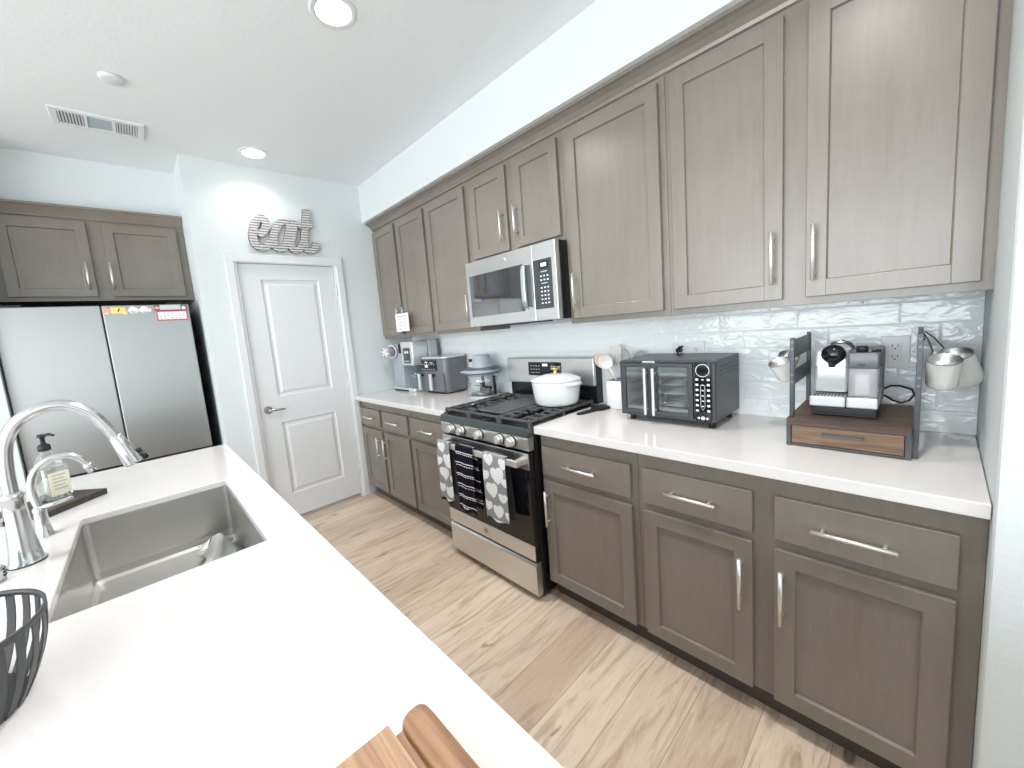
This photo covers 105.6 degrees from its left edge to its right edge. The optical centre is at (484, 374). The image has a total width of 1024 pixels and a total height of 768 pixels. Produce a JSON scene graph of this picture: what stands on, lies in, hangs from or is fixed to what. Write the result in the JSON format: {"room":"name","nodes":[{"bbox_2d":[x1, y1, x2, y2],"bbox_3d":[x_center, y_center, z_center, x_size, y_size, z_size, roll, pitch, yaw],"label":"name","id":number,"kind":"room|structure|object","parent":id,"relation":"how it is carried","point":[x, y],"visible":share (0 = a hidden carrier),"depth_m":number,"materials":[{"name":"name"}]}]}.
{"room":"kitchen","nodes":[
{"label":"kitchen","id":0,"kind":"room"},
{"bbox_2d":[0,304,27,492],"bbox_3d":[-3.081,0.015,2.446,0.185,2.729,0.860,-11,9,-41],"label":"wall","id":1,"kind":"structure","parent":0,"point":[6,412],"depth_m":2.23,"materials":[{"name":"white paint"}]},
{"bbox_2d":[0,147,179,215],"bbox_3d":[-3.422,0.058,2.334,6.320,2.729,0.615,-11,9,-41],"label":"wall","id":2,"kind":"structure","parent":0,"point":[24,175],"depth_m":2.56,"materials":[{"name":"white paint"}]},
{"bbox_2d":[0,213,193,307],"bbox_3d":[-2.773,-0.777,2.811,0.968,0.533,0.658,-11,9,-41],"label":"upper cabinet","id":3,"kind":"object","parent":2,"relation":"attached to","point":[45,261],"visible":0.99,"depth_m":2.58,"materials":[{"name":"grey wood"}]},
{"bbox_2d":[0,198,181,228],"bbox_3d":[-2.678,-1.062,2.640,0.969,0.075,0.282,-11,9,-41],"label":"trim","id":4,"kind":"structure","parent":3,"relation":"attached to","point":[7,206],"depth_m":2.54,"materials":[{"name":"grey wood"}]},
{"bbox_2d":[173,162,223,446],"bbox_3d":[-2.247,-0.145,3.180,0.111,2.729,0.870,-11,9,-41],"label":"wall","id":5,"kind":"structure","parent":0,"point":[195,310],"depth_m":2.98,"materials":[{"name":"white"}]},
{"bbox_2d":[176,154,411,490],"bbox_3d":[-1.354,-0.238,3.317,1.641,2.729,0.110,-11,9,-41],"label":"wall","id":6,"kind":"structure","parent":0,"point":[221,200],"depth_m":2.89,"materials":[{"name":"white paint"}]},
{"bbox_2d":[248,209,319,254],"bbox_3d":[-1.551,-1.125,3.005,0.507,0.351,0.028,-11,9,-41],"label":"eat sign","id":7,"kind":"object","parent":6,"relation":"attached to","point":[291,227],"visible":1,"depth_m":3.00,"materials":[{"name":"metal"}]},
{"bbox_2d":[223,252,370,495],"bbox_3d":[-1.489,0.104,3.198,0.851,2.102,0.128,-11,9,-41],"label":"trim","id":8,"kind":"structure","parent":6,"relation":"attached to","point":[230,258],"depth_m":2.96,"materials":[{"name":"white paint"}]},
{"bbox_2d":[236,263,360,513],"bbox_3d":[-1.448,0.124,3.171,0.720,1.999,0.104,-11,9,-41],"label":"door","id":9,"kind":"structure","parent":6,"relation":"in","point":[302,384],"depth_m":3.15,"materials":[{"name":"white paint"}]},
{"bbox_2d":[369,483,375,492],"bbox_3d":[-1.409,1.104,3.240,1.076,0.100,0.014,-11,9,-41],"label":"baseboard","id":10,"kind":"structure","parent":6,"relation":"attached to","point":[372,487],"depth_m":3.57,"materials":[{"name":"white paint"}]},
{"bbox_2d":[0,0,595,186],"bbox_3d":[-1.119,-1.221,-0.615,6.420,0.100,8.000,-11,9,-41],"label":"ceiling","id":11,"kind":"structure","parent":0,"point":[206,79],"depth_m":1.89,"materials":[{"name":"white paint"}]},
{"bbox_2d":[46,104,143,140],"bbox_3d":[-2.158,-1.407,2.174,0.378,0.010,0.197,-11,9,-41],"label":"ceiling vent","id":12,"kind":"object","parent":11,"relation":"in","point":[59,115],"visible":1,"depth_m":2.16,"materials":[{"name":"white metal"}]},
{"bbox_2d":[97,71,123,85],"bbox_3d":[-1.766,-1.398,1.835,0.096,0.014,0.096,-11,9,-41],"label":"smoke detector","id":13,"kind":"object","parent":11,"relation":"attached to","point":[110,78],"visible":1,"depth_m":1.82,"materials":[{"name":"white paint"}]},
{"bbox_2d":[237,147,268,158],"bbox_3d":[-1.583,-1.516,2.656,0.186,0.005,0.186,-11,9,-41],"label":"recessed light","id":14,"kind":"object","parent":11,"relation":"in","point":[248,152],"visible":1,"depth_m":2.65,"materials":[{"name":"white paint"}]},
{"bbox_2d":[242,149,264,157],"bbox_3d":[-1.583,-1.516,2.656,0.138,0.004,0.138,-5,7,4],"label":"diffuser","id":15,"kind":"object","parent":14,"relation":"attached to","point":[248,153],"depth_m":2.65,"materials":[{"name":"white plastic"}]},
{"bbox_2d":[308,0,356,28],"bbox_3d":[-0.613,-1.471,1.572,0.186,0.005,0.186,-11,9,-41],"label":"recessed light","id":16,"kind":"object","parent":11,"relation":"in","point":[334,14],"visible":1,"depth_m":1.57,"materials":[{"name":"white paint"}]},
{"bbox_2d":[315,0,350,25],"bbox_3d":[-0.613,-1.471,1.572,0.138,0.004,0.138,-5,7,4],"label":"diffuser","id":17,"kind":"object","parent":16,"relation":"attached to","point":[327,12],"depth_m":1.57,"materials":[{"name":"white plastic"}]},
{"bbox_2d":[358,0,742,223],"bbox_3d":[0.197,-1.468,2.257,0.387,0.311,3.461,-11,9,-41],"label":"wall","id":18,"kind":"structure","parent":0,"point":[607,38],"depth_m":1.88,"materials":[{"name":"white paint"}]},
{"bbox_2d":[300,490,878,767],"bbox_3d":[-0.877,1.568,-0.284,6.420,0.080,8.000,-11,9,-41],"label":"floor","id":19,"kind":"structure","parent":0,"point":[590,690],"depth_m":1.58,"materials":[{"name":"brown wood"}]},
{"bbox_2d":[0,302,211,477],"bbox_3d":[-2.606,0.411,2.834,0.899,1.772,0.780,-11,9,-41],"label":"refrigerator","id":20,"kind":"object","parent":19,"relation":"on","point":[141,372],"visible":0.44,"depth_m":2.48,"materials":[{"name":"silver metal"}]},
{"bbox_2d":[102,307,109,314],"bbox_3d":[-2.421,-0.409,2.480,0.038,0.048,0.003,-11,9,-41],"label":"magnet","id":21,"kind":"object","parent":20,"relation":"attached to","point":[105,310],"visible":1,"depth_m":2.48,"materials":[{"name":"pink plastic"}]},
{"bbox_2d":[110,307,127,314],"bbox_3d":[-2.375,-0.415,2.520,0.079,0.047,0.003,-11,9,-41],"label":"sticky note","id":22,"kind":"object","parent":20,"relation":"attached to","point":[116,310],"visible":1,"depth_m":2.52,"materials":[{"name":"yellow paper"}]},
{"bbox_2d":[127,306,137,313],"bbox_3d":[-2.325,-0.430,2.565,0.056,0.048,0.003,-11,9,-41],"label":"magnet","id":23,"kind":"object","parent":20,"relation":"attached to","point":[131,309],"visible":1,"depth_m":2.56,"materials":[{"name":"white plastic"}]},
{"bbox_2d":[138,306,150,312],"bbox_3d":[-2.281,-0.438,2.604,0.068,0.048,0.003,-11,9,-41],"label":"magnet","id":24,"kind":"object","parent":20,"relation":"attached to","point":[143,309],"visible":1,"depth_m":2.60,"materials":[{"name":"white plastic"}]},
{"bbox_2d":[154,305,187,320],"bbox_3d":[-2.176,-0.434,2.697,0.178,0.107,0.004,-11,9,-41],"label":"calendar","id":25,"kind":"object","parent":20,"relation":"attached to","point":[164,312],"visible":1,"depth_m":2.70,"materials":[{"name":"white paper"}]},
{"bbox_2d":[360,401,427,518],"bbox_3d":[-0.593,0.625,3.377,0.658,0.876,0.828,-11,9,-41],"label":"base cabinet","id":26,"kind":"object","parent":19,"relation":"on","point":[386,429],"visible":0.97,"depth_m":3.13,"materials":[{"name":"grey wood"}]},
{"bbox_2d":[355,389,504,415],"bbox_3d":[-0.460,0.179,3.144,0.646,0.038,1.358,-11,9,-41],"label":"countertop","id":27,"kind":"structure","parent":26,"relation":"on","point":[426,402],"depth_m":2.96,"materials":[{"name":"white stone"}]},
{"bbox_2d":[381,338,439,391],"bbox_3d":[-0.669,-0.084,3.462,0.390,0.444,0.397,-11,9,-41],"label":"coffee maker","id":28,"kind":"object","parent":27,"relation":"on","point":[407,356],"visible":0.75,"depth_m":3.41,"materials":[{"name":"silver metal"}]},
{"bbox_2d":[382,347,394,357],"bbox_3d":[-0.850,-0.201,3.435,0.092,0.091,0.085,-1,8,31],"label":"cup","id":29,"kind":"object","parent":28,"relation":"on","point":[387,352],"depth_m":3.41,"materials":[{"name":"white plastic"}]},
{"bbox_2d":[417,354,465,393],"bbox_3d":[-0.353,-0.009,3.221,0.317,0.298,0.342,-11,9,-41],"label":"air fryer","id":30,"kind":"object","parent":27,"relation":"on","point":[442,374],"visible":1,"depth_m":3.12,"materials":[{"name":"grey plastic"}]},
{"bbox_2d":[461,354,500,397],"bbox_3d":[-0.016,0.001,2.859,0.279,0.304,0.279,-11,9,-41],"label":"food processor","id":31,"kind":"object","parent":27,"relation":"on","point":[481,363],"visible":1,"depth_m":2.79,"materials":[{"name":"grey plastic"}]},
{"bbox_2d":[467,372,497,395],"bbox_3d":[-0.011,0.059,2.866,0.240,0.166,0.240,-11,9,-41],"label":"bowl","id":32,"kind":"object","parent":31,"relation":"on","point":[484,390],"depth_m":2.81,"materials":[{"name":"clear glass"}]},
{"bbox_2d":[409,410,452,531],"bbox_3d":[-0.146,0.646,2.877,0.658,0.876,0.509,-11,9,-41],"label":"base cabinet","id":33,"kind":"object","parent":19,"relation":"on","point":[425,429],"visible":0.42,"depth_m":2.73,"materials":[{"name":"grey wood"}]},
{"bbox_2d":[440,357,602,596],"bbox_3d":[0.238,0.519,2.347,0.751,1.186,0.773,-11,9,-41],"label":"gas range","id":34,"kind":"object","parent":19,"relation":"on","point":[497,424],"depth_m":2.13,"materials":[{"name":"silver metal"}]},
{"bbox_2d":[437,439,458,504],"bbox_3d":[-0.217,0.578,2.308,0.045,0.383,0.138,-11,9,-41],"label":"dish towel","id":35,"kind":"object","parent":34,"relation":"hanging from","point":[446,463],"visible":0.95,"depth_m":2.30,"materials":[{"name":"grey fabric"}]},
{"bbox_2d":[455,444,483,514],"bbox_3d":[-0.088,0.585,2.164,0.046,0.386,0.170,-11,9,-41],"label":"dish towel","id":36,"kind":"object","parent":34,"relation":"hanging from","point":[467,469],"visible":0.98,"depth_m":2.15,"materials":[{"name":"black fabric"}]},
{"bbox_2d":[482,451,516,527],"bbox_3d":[0.073,0.588,1.985,0.041,0.378,0.184,-11,9,-41],"label":"dish towel","id":37,"kind":"object","parent":34,"relation":"hanging from","point":[500,505],"visible":0.98,"depth_m":1.97,"materials":[{"name":"grey fabric"}]},
{"bbox_2d":[440,395,602,437],"bbox_3d":[0.218,0.221,2.356,0.684,0.050,0.714,-11,9,-41],"label":"cooktop","id":38,"kind":"object","parent":34,"relation":"in","point":[507,428],"depth_m":2.15,"materials":[{"name":"black metal"}]},
{"bbox_2d":[541,435,651,641],"bbox_3d":[0.678,0.684,1.957,0.658,0.876,0.498,-11,9,-41],"label":"base cabinet","id":39,"kind":"object","parent":19,"relation":"on","point":[591,492],"visible":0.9,"depth_m":1.73,"materials":[{"name":"grey wood"}]},
{"bbox_2d":[638,454,988,767],"bbox_3d":[1.130,0.705,1.452,0.658,0.876,0.855,-11,9,-41],"label":"base cabinet","id":40,"kind":"object","parent":19,"relation":"on","point":[855,619],"visible":0.96,"depth_m":1.16,"materials":[{"name":"grey wood"}]},
{"bbox_2d":[534,402,991,519],"bbox_3d":[0.933,0.244,1.587,0.646,0.038,1.371,-11,9,-41],"label":"countertop","id":41,"kind":"structure","parent":40,"relation":"on","point":[947,475],"depth_m":1.24,"materials":[{"name":"white stone"}]},
{"bbox_2d":[577,404,610,414],"bbox_3d":[0.582,0.186,2.097,0.228,0.016,0.075,-9,8,-29],"label":"spoon rest","id":42,"kind":"object","parent":41,"relation":"on","point":[600,407],"visible":1,"depth_m":2.09,"materials":[{"name":"black plastic"}]},
{"bbox_2d":[606,378,621,408],"bbox_3d":[0.749,0.099,2.124,0.125,0.153,0.125,-11,9,-41],"label":"utensil crock","id":43,"kind":"object","parent":41,"relation":"on","point":[613,387],"visible":0.38,"depth_m":2.09,"materials":[{"name":"white ceramic"}]},
{"bbox_2d":[594,353,614,379],"bbox_3d":[0.668,-0.047,2.145,0.119,0.150,0.019,1,9,40],"label":"ladle","id":44,"kind":"object","parent":43,"relation":"in","point":[598,355],"visible":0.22,"depth_m":2.16,"materials":[{"name":"beige wood"}]},
{"bbox_2d":[594,353,603,367],"bbox_3d":[0.650,-0.080,2.155,0.079,0.084,0.017,0,8,36],"label":"bowl","id":45,"kind":"object","parent":44,"relation":"on","point":[598,355],"depth_m":2.17,"materials":[{"name":"beige plastic"}]},
{"bbox_2d":[598,355,617,379],"bbox_3d":[0.669,-0.041,2.110,0.098,0.144,0.019,-1,8,32],"label":"serving spoon","id":46,"kind":"object","parent":43,"relation":"in","point":[605,361],"visible":1,"depth_m":2.11,"materials":[{"name":"white plastic"}]},
{"bbox_2d":[598,355,612,368],"bbox_3d":[0.658,-0.071,2.112,0.079,0.082,0.019,-1,8,31],"label":"bowl","id":47,"kind":"object","parent":46,"relation":"on","point":[605,361],"depth_m":2.11,"materials":[{"name":"plastic"}]},
{"bbox_2d":[608,344,621,376],"bbox_3d":[0.727,-0.075,2.146,0.036,0.192,0.083,-11,9,-41],"label":"slotted turner","id":48,"kind":"object","parent":43,"relation":"in","point":[616,358],"visible":0.79,"depth_m":2.14,"materials":[{"name":"white plastic"}]},
{"bbox_2d":[620,349,629,359],"bbox_3d":[0.748,-0.056,2.070,0.033,0.168,0.056,-7,7,-17],"label":"serving spoon","id":49,"kind":"object","parent":43,"relation":"in","point":[625,354],"visible":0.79,"depth_m":2.06,"materials":[{"name":"grey plastic"}]},
{"bbox_2d":[634,350,644,356],"bbox_3d":[0.807,-0.054,2.075,0.097,0.157,0.021,-2,7,23],"label":"serving spoon","id":50,"kind":"object","parent":43,"relation":"in","point":[640,352],"visible":0.29,"depth_m":2.06,"materials":[{"name":"grey plastic"}]},
{"bbox_2d":[620,353,738,427],"bbox_3d":[0.890,0.059,1.796,0.346,0.286,0.409,-11,9,-41],"label":"toaster oven","id":51,"kind":"object","parent":41,"relation":"on","point":[700,387],"visible":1,"depth_m":1.72,"materials":[{"name":"grey metal"}]},
{"bbox_2d":[631,398,694,412],"bbox_3d":[0.895,0.142,1.851,0.230,0.005,0.300,-11,9,-41],"label":"tray","id":52,"kind":"object","parent":51,"relation":"on","point":[678,409],"depth_m":1.82,"materials":[{"name":"silver metal"}]},
{"bbox_2d":[786,327,923,460],"bbox_3d":[1.261,0.041,1.326,0.364,0.369,0.306,-11,9,-41],"label":"stand","id":53,"kind":"object","parent":41,"relation":"on","point":[884,435],"visible":0.98,"depth_m":1.25,"materials":[{"name":"brown wood"}]},
{"bbox_2d":[809,340,914,418],"bbox_3d":[1.306,-0.003,1.340,0.268,0.251,0.248,-11,9,-41],"label":"espresso machine","id":54,"kind":"object","parent":53,"relation":"on","point":[849,380],"visible":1,"depth_m":1.30,"materials":[{"name":"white plastic"}]},
{"bbox_2d":[809,391,847,407],"bbox_3d":[1.242,0.075,1.390,0.218,0.036,0.092,-11,9,-41],"label":"drip tray","id":55,"kind":"object","parent":54,"relation":"on","point":[818,399],"depth_m":1.33,"materials":[{"name":"silver plastic"}]},
{"bbox_2d":[846,392,880,409],"bbox_3d":[1.299,0.078,1.326,0.218,0.036,0.074,-11,9,-41],"label":"tray","id":56,"kind":"object","parent":54,"relation":"on","point":[854,400],"depth_m":1.26,"materials":[{"name":"silver metal"}]},
{"bbox_2d":[924,334,933,354],"bbox_3d":[1.343,-0.091,1.174,0.018,0.068,0.022,-11,9,-41],"label":"hook","id":57,"kind":"object","parent":53,"relation":"attached to","point":[927,338],"visible":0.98,"depth_m":1.17,"materials":[{"name":"grey metal"}]},
{"bbox_2d":[924,331,943,349],"bbox_3d":[1.450,-0.109,1.252,0.016,0.070,0.045,-11,9,-41],"label":"hook","id":58,"kind":"object","parent":53,"relation":"attached to","point":[940,344],"visible":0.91,"depth_m":1.25,"materials":[{"name":"grey metal"}]},
{"bbox_2d":[937,347,983,387],"bbox_3d":[1.464,-0.023,1.202,0.120,0.126,0.098,-7,7,-20],"label":"milk pitcher","id":59,"kind":"object","parent":58,"relation":"hanging from","point":[972,373],"visible":0.48,"depth_m":1.17,"materials":[{"name":"white metal"}]},
{"bbox_2d":[925,351,963,389],"bbox_3d":[1.349,-0.011,1.141,0.116,0.112,0.071,-11,9,-41],"label":"milk pitcher","id":60,"kind":"object","parent":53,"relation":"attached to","point":[943,370],"visible":1,"depth_m":1.13,"materials":[{"name":"white metal"}]},
{"bbox_3d":[1.142,-0.102,1.437,0.016,0.074,0.031,-11,9,-41],"label":"hook","id":61,"kind":"object","parent":53,"relation":"attached to","visible":0},
{"bbox_2d":[768,354,789,381],"bbox_3d":[1.112,-0.024,1.446,0.096,0.103,0.080,-3,7,19],"label":"milk pitcher","id":62,"kind":"object","parent":61,"relation":"hanging from","point":[780,366],"visible":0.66,"depth_m":1.44,"materials":[{"name":"white ceramic"}]},
{"bbox_3d":[1.240,-0.121,1.525,0.024,0.073,0.033,-11,9,-41],"label":"hook","id":63,"kind":"object","parent":53,"relation":"attached to","visible":0},
{"bbox_2d":[777,350,799,366],"bbox_3d":[1.205,-0.047,1.540,0.079,0.101,0.098,-2,7,20],"label":"milk pitcher","id":64,"kind":"object","parent":63,"relation":"hanging from","point":[782,353],"visible":0.12,"depth_m":1.54,"materials":[{"name":"white metal"}]},
{"bbox_3d":[-0.524,0.946,0.564,0.934,0.892,3.370,-11,9,-41],"label":"kitchen island","id":65,"kind":"object","parent":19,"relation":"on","visible":0,"materials":[{"name":"white quartz"},{"name":"grey brown stained wood"}]},
{"bbox_2d":[0,444,562,767],"bbox_3d":[-0.685,0.517,0.403,1.206,0.022,3.430,-11,9,-41],"label":"island countertop","id":66,"kind":"structure","parent":65,"relation":"on","point":[275,652],"depth_m":0.61,"materials":[{"name":"white stone"}]},
{"bbox_2d":[0,563,7,583],"bbox_3d":[-1.144,0.465,0.902,0.041,0.041,0.040,-11,9,-41],"label":"soap dispenser","id":67,"kind":"object","parent":66,"relation":"in","point":[3,574],"visible":1,"depth_m":0.91,"materials":[{"name":"silver"}]},
{"bbox_2d":[0,588,48,723],"bbox_3d":[-0.774,0.434,0.527,0.259,0.126,0.259,-11,9,-41],"label":"basket","id":68,"kind":"object","parent":66,"relation":"on","point":[15,686],"visible":1,"depth_m":0.58,"materials":[{"name":"grey metal"}]},
{"bbox_2d":[0,488,107,519],"bbox_3d":[-1.519,0.453,1.363,0.200,0.021,0.200,-5,7,4],"label":"wood tray","id":69,"kind":"object","parent":66,"relation":"on","point":[85,495],"visible":0.39,"depth_m":1.36,"materials":[{"name":"grey wood"}]},
{"bbox_2d":[33,433,73,500],"bbox_3d":[-1.542,0.323,1.372,0.084,0.238,0.074,-3,7,14],"label":"soap bottle","id":70,"kind":"object","parent":69,"relation":"on","point":[56,485],"visible":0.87,"depth_m":1.36,"materials":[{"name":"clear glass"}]},
{"bbox_2d":[26,452,97,539],"bbox_3d":[-1.255,0.347,1.159,0.158,0.234,0.048,-11,9,-41],"label":"filtered water faucet","id":71,"kind":"object","parent":66,"relation":"on","point":[44,528],"visible":0.98,"depth_m":1.12,"materials":[{"name":"silver metal"}]},
{"bbox_2d":[0,400,148,570],"bbox_3d":[-1.123,0.267,1.020,0.370,0.402,0.072,-11,9,-41],"label":"kitchen faucet","id":72,"kind":"object","parent":66,"relation":"on","point":[24,547],"visible":0.99,"depth_m":0.97,"materials":[{"name":"silver metal"}]},
{"bbox_2d":[50,485,263,622],"bbox_3d":[-0.911,0.563,1.132,0.423,0.203,0.696,-11,9,-41],"label":"sink","id":73,"kind":"object","parent":66,"relation":"in","point":[119,555],"visible":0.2,"depth_m":1.32,"materials":[{"name":"silver metal"}]},
{"bbox_2d":[197,533,238,564],"bbox_3d":[-0.946,0.592,1.367,0.115,0.080,0.214,-11,9,-41],"label":"rag","id":74,"kind":"object","parent":73,"relation":"in","point":[218,546],"visible":0.88,"depth_m":1.34,"materials":[{"name":"grey fabric"}]},
{"bbox_2d":[336,704,479,767],"bbox_3d":[-0.070,0.451,0.259,0.312,0.036,0.380,-11,9,-41],"label":"cutting board","id":75,"kind":"object","parent":66,"relation":"on","point":[424,741],"visible":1,"depth_m":0.44,"materials":[{"name":"brown wood"}]},
{"bbox_2d":[412,290,985,438],"bbox_3d":[0.452,-0.309,2.600,0.128,2.729,3.561,-11,9,-41],"label":"tile backsplash","id":76,"kind":"structure","parent":0,"point":[759,335],"depth_m":1.67,"materials":[{"name":"white tile"}]},
{"bbox_2d":[372,205,436,338],"bbox_3d":[-0.604,-0.818,3.322,0.343,0.966,0.838,-11,9,-41],"label":"upper cabinet","id":77,"kind":"object","parent":76,"relation":"attached to","point":[400,248],"visible":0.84,"depth_m":3.18,"materials":[{"name":"grey wood"}]},
{"bbox_2d":[395,312,409,332],"bbox_3d":[-0.682,-0.428,3.214,0.006,0.163,0.203,-11,9,-41],"label":"card","id":78,"kind":"object","parent":77,"relation":"attached to","point":[402,320],"visible":1,"depth_m":3.21,"materials":[{"name":"white paper"}]},
{"bbox_2d":[365,0,802,231],"bbox_3d":[0.224,-1.284,2.288,0.359,0.062,3.455,-11,9,-41],"label":"trim","id":79,"kind":"structure","parent":77,"relation":"attached to","point":[747,14],"depth_m":1.68,"materials":[{"name":"grey wood"}]},
{"bbox_2d":[423,181,509,334],"bbox_3d":[-0.155,-0.797,2.820,0.343,0.966,0.508,-11,9,-41],"label":"upper cabinet","id":80,"kind":"object","parent":76,"relation":"attached to","point":[447,216],"visible":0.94,"depth_m":2.73,"materials":[{"name":"grey wood"}]},
{"bbox_2d":[467,131,566,260],"bbox_3d":[0.242,-0.994,2.331,0.343,0.530,0.735,-11,9,-41],"label":"upper cabinet","id":81,"kind":"object","parent":76,"relation":"attached to","point":[518,202],"visible":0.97,"depth_m":2.18,"materials":[{"name":"grey wood"}]},
{"bbox_2d":[465,239,571,326],"bbox_3d":[0.253,-0.517,2.347,0.433,0.410,0.716,-11,9,-41],"label":"microwave","id":82,"kind":"object","parent":81,"relation":"attached to","point":[529,284],"visible":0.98,"depth_m":2.15,"materials":[{"name":"silver metal"}]},
{"bbox_2d":[561,75,671,323],"bbox_3d":[0.678,-0.759,1.890,0.343,0.966,0.516,-11,9,-41],"label":"upper cabinet","id":83,"kind":"object","parent":76,"relation":"attached to","point":[614,158],"visible":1,"depth_m":1.77,"materials":[{"name":"grey wood"}]},
{"bbox_2d":[676,345,682,353],"bbox_3d":[0.975,0.009,1.939,0.032,0.315,0.058,-2,7,21],"label":"plug","id":84,"kind":"object","parent":76,"relation":"attached to","point":[679,349],"visible":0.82,"depth_m":1.91,"materials":[{"name":"black plastic"}]},
{"bbox_2d":[673,341,704,352],"bbox_3d":[1.006,-0.108,1.915,0.008,0.112,0.148,-11,9,-41],"label":"wall outlet","id":85,"kind":"object","parent":76,"relation":"attached to","point":[688,347],"visible":0.37,"depth_m":1.90,"materials":[{"name":"white plastic"}]},
{"bbox_2d":[693,346,699,352],"bbox_3d":[1.028,-0.106,1.886,0.002,0.068,0.034,-11,9,-41],"label":"receptacle","id":86,"kind":"object","parent":85,"relation":"attached to","point":[696,349],"depth_m":1.88,"materials":[{"name":"white plastic"}]},
{"bbox_2d":[665,0,1013,315],"bbox_3d":[1.135,-0.738,1.379,0.343,0.966,0.854,-11,9,-41],"label":"upper cabinet","id":87,"kind":"object","parent":76,"relation":"attached to","point":[824,151],"visible":0.98,"depth_m":1.22,"materials":[{"name":"grey wood"}]},
{"bbox_2d":[881,336,910,367],"bbox_3d":[1.474,-0.083,1.394,0.008,0.115,0.074,-11,9,-41],"label":"wall outlet","id":88,"kind":"object","parent":76,"relation":"attached to","point":[897,355],"visible":0.93,"depth_m":1.39,"materials":[{"name":"white plastic"}]},
{"bbox_2d":[888,343,901,361],"bbox_3d":[1.471,-0.082,1.392,0.002,0.068,0.034,-11,9,-41],"label":"receptacle","id":89,"kind":"object","parent":88,"relation":"attached to","point":[894,349],"depth_m":1.39,"materials":[{"name":"white plastic"}]},
{"bbox_2d":[972,0,1023,767],"bbox_3d":[2.561,-0.151,-0.263,0.812,2.729,3.554,-11,9,-41],"label":"wall","id":90,"kind":"structure","parent":0,"point":[998,742],"depth_m":0.86,"materials":[{"name":"white paint"}]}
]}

